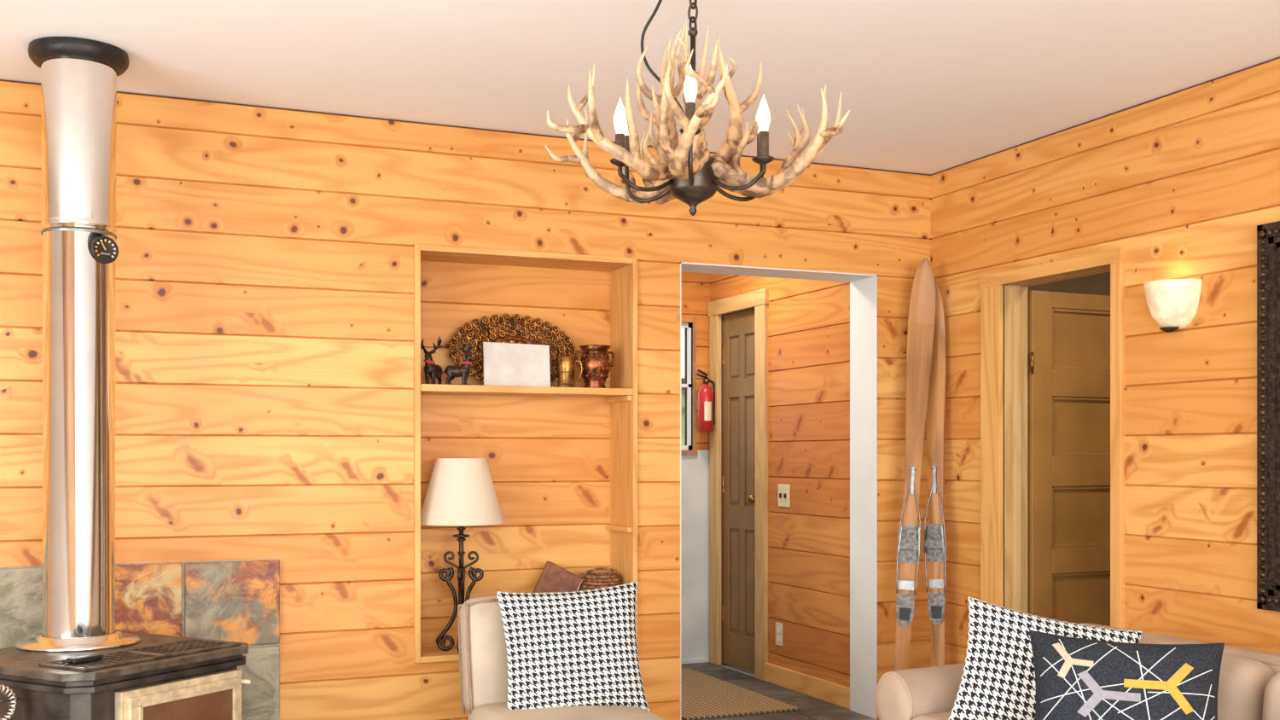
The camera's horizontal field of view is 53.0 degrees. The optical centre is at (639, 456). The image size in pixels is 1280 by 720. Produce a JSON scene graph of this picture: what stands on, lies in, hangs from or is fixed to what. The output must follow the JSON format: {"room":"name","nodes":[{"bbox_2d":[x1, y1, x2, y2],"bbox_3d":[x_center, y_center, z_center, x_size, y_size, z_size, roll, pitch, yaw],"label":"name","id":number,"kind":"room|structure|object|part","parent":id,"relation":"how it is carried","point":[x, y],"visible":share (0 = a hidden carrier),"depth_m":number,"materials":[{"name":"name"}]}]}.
{"room":"cabin living room","nodes":[
{"label":"cabin living room","id":0,"kind":"room"},
{"bbox_2d":[0,79,931,719],"bbox_3d":[-1.380,-0.059,5.046,6.084,2.544,0.290,0,0,-23],"label":"wall","id":1,"kind":"structure","parent":0,"point":[264,260],"depth_m":5.03,"materials":[{"name":"brown wood"}]},
{"bbox_2d":[0,558,279,719],"bbox_3d":[-2.238,0.802,4.512,1.887,0.823,0.026,0,0,-23],"label":"surround","id":2,"kind":"object","parent":1,"relation":"attached to","point":[238,601],"depth_m":4.76,"materials":[{"name":"multicoloured tile"}]},
{"bbox_2d":[413,244,637,663],"bbox_3d":[-0.503,-0.011,5.391,0.956,1.660,0.276,0,0,-23],"label":"trim","id":3,"kind":"structure","parent":1,"relation":"attached to","point":[623,525],"depth_m":5.45,"materials":[{"name":"brown wood"}]},
{"bbox_2d":[420,458,505,652],"bbox_3d":[-0.731,0.402,5.255,0.354,0.788,0.354,0,0,-23],"label":"table lamp","id":4,"kind":"object","parent":3,"relation":"on","point":[461,492],"visible":0.86,"depth_m":5.15,"materials":[{"name":"fabric"}]},
{"bbox_3d":[-0.731,0.440,5.255,0.152,0.711,0.152,0,0,42],"label":"iron stem","id":5,"kind":"part","parent":4,"relation":"part of","materials":[{"name":"brown metal"}]},
{"bbox_3d":[-0.731,0.141,5.255,0.354,0.268,0.354,0,0,-23],"label":"lamp shade","id":6,"kind":"part","parent":4,"relation":"part of","materials":[{"name":"fabric"}]},
{"bbox_2d":[532,561,582,593],"bbox_3d":[-0.380,0.617,5.449,0.292,0.344,0.065,0,0,-23],"label":"album","id":7,"kind":"object","parent":3,"relation":"on","point":[553,578],"visible":0.44,"depth_m":5.46,"materials":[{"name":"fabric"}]},
{"bbox_2d":[580,567,621,591],"bbox_3d":[-0.169,0.638,5.535,0.180,0.318,0.180,0,0,-23],"label":"wicker basket","id":8,"kind":"object","parent":3,"relation":"on","point":[590,580],"visible":0.29,"depth_m":5.47,"materials":[{"name":"brown wicker"}]},
{"bbox_2d":[420,384,633,397],"bbox_3d":[-0.499,-0.273,5.383,0.908,0.028,0.265,0,0,-23],"label":"shelf","id":9,"kind":"object","parent":1,"relation":"attached to","point":[437,389],"visible":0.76,"depth_m":5.30,"materials":[{"name":"brown wood"}]},
{"bbox_2d":[420,336,443,384],"bbox_3d":[-0.847,-0.385,5.215,0.120,0.196,0.145,0,0,8],"label":"deer figurine","id":10,"kind":"object","parent":9,"relation":"on","point":[432,369],"visible":0.83,"depth_m":5.18,"materials":[{"name":"brown metal"}]},
{"bbox_2d":[443,340,475,384],"bbox_3d":[-0.733,-0.378,5.199,0.132,0.181,0.113,0,0,-6],"label":"deer figurine","id":11,"kind":"object","parent":9,"relation":"on","point":[462,371],"visible":0.95,"depth_m":5.19,"materials":[{"name":"brown metal"}]},
{"bbox_2d":[448,314,575,381],"bbox_3d":[-0.534,-0.449,5.441,0.563,0.316,0.075,0,0,-23],"label":"wreath","id":12,"kind":"object","parent":9,"relation":"on","point":[515,330],"visible":0.59,"depth_m":5.45,"materials":[{"name":"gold metal"}]},
{"bbox_2d":[482,342,550,386],"bbox_3d":[-0.511,-0.378,5.329,0.286,0.189,0.045,0,0,-20],"label":"plaque","id":13,"kind":"object","parent":9,"relation":"on","point":[503,363],"visible":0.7,"depth_m":5.32,"materials":[{"name":"fabric"}]},
{"bbox_2d":[556,355,582,387],"bbox_3d":[-0.300,-0.353,5.387,0.102,0.132,0.082,0,0,15],"label":"mug","id":14,"kind":"object","parent":9,"relation":"on","point":[566,364],"visible":0.94,"depth_m":5.36,"materials":[{"name":"gold metal"}]},
{"bbox_2d":[575,344,614,388],"bbox_3d":[-0.191,-0.379,5.477,0.139,0.184,0.139,0,0,18],"label":"copper vase","id":15,"kind":"object","parent":9,"relation":"on","point":[596,363],"visible":0.94,"depth_m":5.43,"materials":[{"name":"gold metal"}]},
{"bbox_2d":[679,261,877,719],"bbox_3d":[0.590,0.187,5.840,0.998,2.052,0.228,0,0,-23],"label":"trim","id":16,"kind":"structure","parent":1,"relation":"attached to","point":[863,287],"depth_m":6.01,"materials":[{"name":"white paint"}]},
{"bbox_2d":[0,0,1279,174],"bbox_3d":[0.037,-1.381,1.704,6.094,0.100,7.410,0,0,-23],"label":"ceiling","id":17,"kind":"structure","parent":0,"point":[930,87],"depth_m":4.25,"materials":[{"name":"paint"}]},
{"bbox_2d":[544,0,850,215],"bbox_3d":[0.126,-0.967,3.197,0.796,0.727,0.771,0,0,-23],"label":"antler chandelier","id":18,"kind":"object","parent":17,"relation":"hanging from","point":[685,171],"visible":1,"depth_m":3.12,"materials":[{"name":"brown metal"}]},
{"bbox_3d":[0.104,-1.048,3.189,0.181,0.564,0.120,0,0,-23],"label":"chain and cord","id":19,"kind":"part","parent":18,"relation":"part of","materials":[{"name":"brown metal"}]},
{"bbox_2d":[680,272,709,662],"bbox_3d":[-0.178,-0.059,7.404,1.235,2.544,0.120,0,0,-23],"label":"wall","id":20,"kind":"structure","parent":0,"point":[695,287],"depth_m":7.55,"materials":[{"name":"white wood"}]},
{"bbox_2d":[680,317,697,455],"bbox_3d":[-0.005,-0.411,7.458,0.695,0.808,0.115,0,0,-23],"label":"window","id":21,"kind":"structure","parent":20,"relation":"in","point":[685,450],"depth_m":7.57,"materials":[{"name":"white paint"}]},
{"bbox_2d":[680,658,708,663],"bbox_3d":[-0.115,1.203,7.358,1.115,0.020,0.015,0,0,-23],"label":"baseboard","id":22,"kind":"structure","parent":20,"relation":"attached to","point":[700,660],"depth_m":7.53,"materials":[{"name":"paint"}]},
{"bbox_2d":[696,368,715,431],"bbox_3d":[0.389,-0.328,7.498,0.113,0.361,0.134,0,0,6],"label":"fire extinguisher","id":23,"kind":"object","parent":20,"relation":"attached to","point":[706,396],"visible":1,"depth_m":7.44,"materials":[{"name":"red metal"}]},
{"bbox_3d":[0.382,-0.285,7.478,0.092,0.276,0.093,0,0,-23],"label":"tank","id":24,"kind":"part","parent":23,"relation":"part of","materials":[{"name":"red metal"}]},
{"bbox_2d":[709,273,849,687],"bbox_3d":[0.747,-0.059,6.932,0.100,2.544,1.670,0,0,-23],"label":"wall","id":25,"kind":"structure","parent":0,"point":[809,320],"depth_m":6.56,"materials":[{"name":"brown wood"}]},
{"bbox_2d":[721,308,754,673],"bbox_3d":[0.567,0.191,7.260,0.116,2.025,0.465,0,0,-23],"label":"door","id":26,"kind":"structure","parent":25,"relation":"in","point":[738,349],"depth_m":7.29,"materials":[{"name":"paint"}]},
{"bbox_2d":[708,288,769,680],"bbox_3d":[0.552,0.153,7.246,0.034,2.120,0.700,0,0,-23],"label":"door frame","id":27,"kind":"structure","parent":25,"relation":"attached to","point":[758,299],"depth_m":7.03,"materials":[{"name":"beige wood"}]},
{"bbox_2d":[775,622,782,645],"bbox_3d":[0.737,0.943,6.814,0.009,0.120,0.072,0,0,-23],"label":"wall outlet","id":28,"kind":"object","parent":25,"relation":"attached to","point":[778,625],"visible":1,"depth_m":6.81,"materials":[{"name":"beige plastic"}]},
{"bbox_2d":[778,483,789,507],"bbox_3d":[0.754,0.207,6.767,0.014,0.120,0.120,0,0,-23],"label":"light switch","id":29,"kind":"object","parent":25,"relation":"attached to","point":[783,490],"visible":1,"depth_m":6.76,"materials":[{"name":"beige plastic"}]},
{"bbox_2d":[765,663,849,709],"bbox_3d":[0.850,1.163,6.536,0.018,0.100,0.860,0,0,-23],"label":"baseboard","id":30,"kind":"structure","parent":25,"relation":"attached to","point":[829,692],"depth_m":6.50,"materials":[{"name":"brown wood"}]},
{"bbox_2d":[680,662,878,719],"bbox_3d":[0.468,1.238,2.874,7.499,0.050,8.930,0,0,-23],"label":"floor","id":31,"kind":"structure","parent":0,"point":[811,708],"depth_m":6.39,"materials":[{"name":"tile"}]},
{"bbox_2d":[457,592,665,719],"bbox_3d":[-0.262,0.856,4.437,0.572,0.713,0.738,0,0,-23],"label":"slipper chair","id":32,"kind":"object","parent":31,"relation":"on","point":[483,665],"visible":0.48,"depth_m":4.53,"materials":[{"name":"beige fabric"}]},
{"bbox_3d":[-0.239,0.960,4.382,0.570,0.207,0.620,0,0,-23],"label":"seat","id":33,"kind":"part","parent":32,"relation":"part of","materials":[{"name":"beige fabric"}]},
{"bbox_2d":[495,581,649,711],"bbox_3d":[-0.234,0.683,4.486,0.527,0.474,0.198,0,0,-12],"label":"cushion","id":34,"kind":"object","parent":32,"relation":"on","point":[573,648],"visible":0.87,"depth_m":4.42,"materials":[{"name":"fabric"}]},
{"bbox_2d":[680,669,799,719],"bbox_3d":[0.247,1.207,6.585,0.600,0.012,1.240,0,0,-23],"label":"runner rug","id":35,"kind":"object","parent":31,"relation":"on","point":[703,696],"visible":0.65,"depth_m":6.33,"materials":[{"name":"beige carpet"}]},
{"bbox_2d":[893,258,935,670],"bbox_3d":[1.222,0.157,5.779,0.115,2.115,0.280,0,0,36],"label":"ski","id":36,"kind":"object","parent":31,"relation":"on","point":[922,309],"visible":1,"depth_m":5.81,"materials":[{"name":"brown wood"}]},
{"bbox_2d":[923,275,946,666],"bbox_3d":[1.334,0.185,5.833,0.114,2.058,0.206,0,0,14],"label":"ski","id":37,"kind":"object","parent":31,"relation":"on","point":[934,547],"visible":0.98,"depth_m":5.83,"materials":[{"name":"brown wood"}]},
{"bbox_2d":[874,623,1279,719],"bbox_3d":[1.511,0.878,3.368,0.925,0.669,1.946,0,0,-23],"label":"sofa","id":38,"kind":"object","parent":31,"relation":"on","point":[1249,680],"visible":0.29,"depth_m":3.83,"materials":[{"name":"fabric"}]},
{"bbox_3d":[1.138,0.898,4.150,0.794,0.470,0.216,0,0,-23],"label":"arm","id":39,"kind":"part","parent":38,"relation":"part of","materials":[{"name":"beige fabric"}]},
{"bbox_2d":[948,596,1142,719],"bbox_3d":[1.187,0.653,3.770,0.567,0.460,0.209,0,0,11],"label":"cushion","id":40,"kind":"object","parent":38,"relation":"on","point":[997,683],"visible":0.69,"depth_m":3.74,"materials":[{"name":"fabric"}]},
{"bbox_2d":[1029,629,1224,719],"bbox_3d":[1.268,0.668,3.358,0.508,0.392,0.228,0,0,13],"label":"patterned cushion","id":41,"kind":"object","parent":38,"relation":"on","point":[1076,678],"visible":1,"depth_m":3.32,"materials":[{"name":"grey fabric"}]},
{"bbox_3d":[-1.918,1.200,3.771,1.894,0.024,1.514,0,0,-23],"label":"hearth pad","id":42,"kind":"object","parent":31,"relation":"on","visible":0},
{"bbox_2d":[0,634,250,719],"bbox_3d":[-1.715,0.890,3.998,0.697,0.594,0.832,0,0,29],"label":"wood stove","id":43,"kind":"object","parent":42,"relation":"on","point":[158,677],"visible":0.99,"depth_m":3.83,"materials":[{"name":"metal"}]},
{"bbox_3d":[-1.840,0.713,3.685,0.071,0.127,0.162,0,0,29],"label":"coil handle","id":44,"kind":"part","parent":43,"relation":"part of","materials":[{"name":"metal"}]},
{"bbox_2d":[15,36,141,652],"bbox_3d":[-1.841,-0.357,4.216,0.380,1.946,0.380,0,0,-23],"label":"pipe","id":45,"kind":"object","parent":43,"relation":"on","point":[78,75],"visible":1,"depth_m":4.12,"materials":[{"name":"metal"}]},
{"bbox_3d":[-1.391,0.851,3.940,0.072,0.325,0.468,0,0,29],"label":"door frame","id":46,"kind":"part","parent":43,"relation":"part of","materials":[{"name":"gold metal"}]},
{"bbox_2d":[1027,272,1110,296],"bbox_3d":[2.716,-0.087,5.191,1.556,2.600,2.250,0,0,-23],"label":"wall","id":47,"kind":"structure","parent":0,"point":[1098,284],"depth_m":6.04,"materials":[{"name":"paint"}]},
{"bbox_2d":[930,56,1279,666],"bbox_3d":[2.798,-0.059,2.832,0.130,2.544,7.040,0,0,-23],"label":"wall","id":48,"kind":"structure","parent":0,"point":[1184,181],"depth_m":4.73,"materials":[{"name":"brown wood"}]},
{"bbox_2d":[979,247,1126,628],"bbox_3d":[1.738,0.208,5.318,0.157,2.009,0.853,0,0,-23],"label":"door frame","id":49,"kind":"structure","parent":48,"relation":"attached to","point":[1003,295],"depth_m":5.57,"materials":[{"name":"brown wood"}]},
{"bbox_2d":[1027,290,1110,626],"bbox_3d":[1.990,0.238,5.755,0.644,1.930,0.050,0,0,-25],"label":"door","id":50,"kind":"structure","parent":48,"relation":"in","point":[1068,334],"depth_m":5.72,"materials":[{"name":"brown paint"}]},
{"bbox_3d":[1.710,0.228,5.607,0.013,1.366,0.017,0,0,-23],"label":"door hinge","id":51,"kind":"part","parent":50,"relation":"part of","materials":[{"name":"gold metal"}]},
{"bbox_2d":[1143,278,1202,332],"bbox_3d":[1.898,-0.539,4.641,0.120,0.183,0.225,0,0,-23],"label":"wall sconce","id":52,"kind":"object","parent":48,"relation":"attached to","point":[1172,304],"visible":1,"depth_m":4.59,"materials":[{"name":"white glass"}]},
{"bbox_2d":[1256,221,1279,611],"bbox_3d":[2.260,-0.132,3.866,0.054,1.286,0.963,0,0,-23],"label":"framed artwork","id":53,"kind":"object","parent":48,"relation":"attached to","point":[1268,235],"visible":1,"depth_m":4.26,"materials":[{"name":"brown metal"}]},
{"label":"outside","id":54,"kind":"structure","parent":0,"visible":0},
{"bbox_3d":[-0.246,1.443,3.153,26.000,0.340,34.000,0,0,-23],"label":"ground","id":55,"kind":"structure","parent":54,"visible":0},
{"bbox_2d":[680,378,684,445],"bbox_3d":[-0.142,0.551,10.235,3.299,2.526,2.258,0,0,-23],"label":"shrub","id":56,"kind":"object","parent":55,"relation":"on","point":[682,379],"visible":0.02,"depth_m":9.60,"materials":[{"name":"green plant"}]}
]}

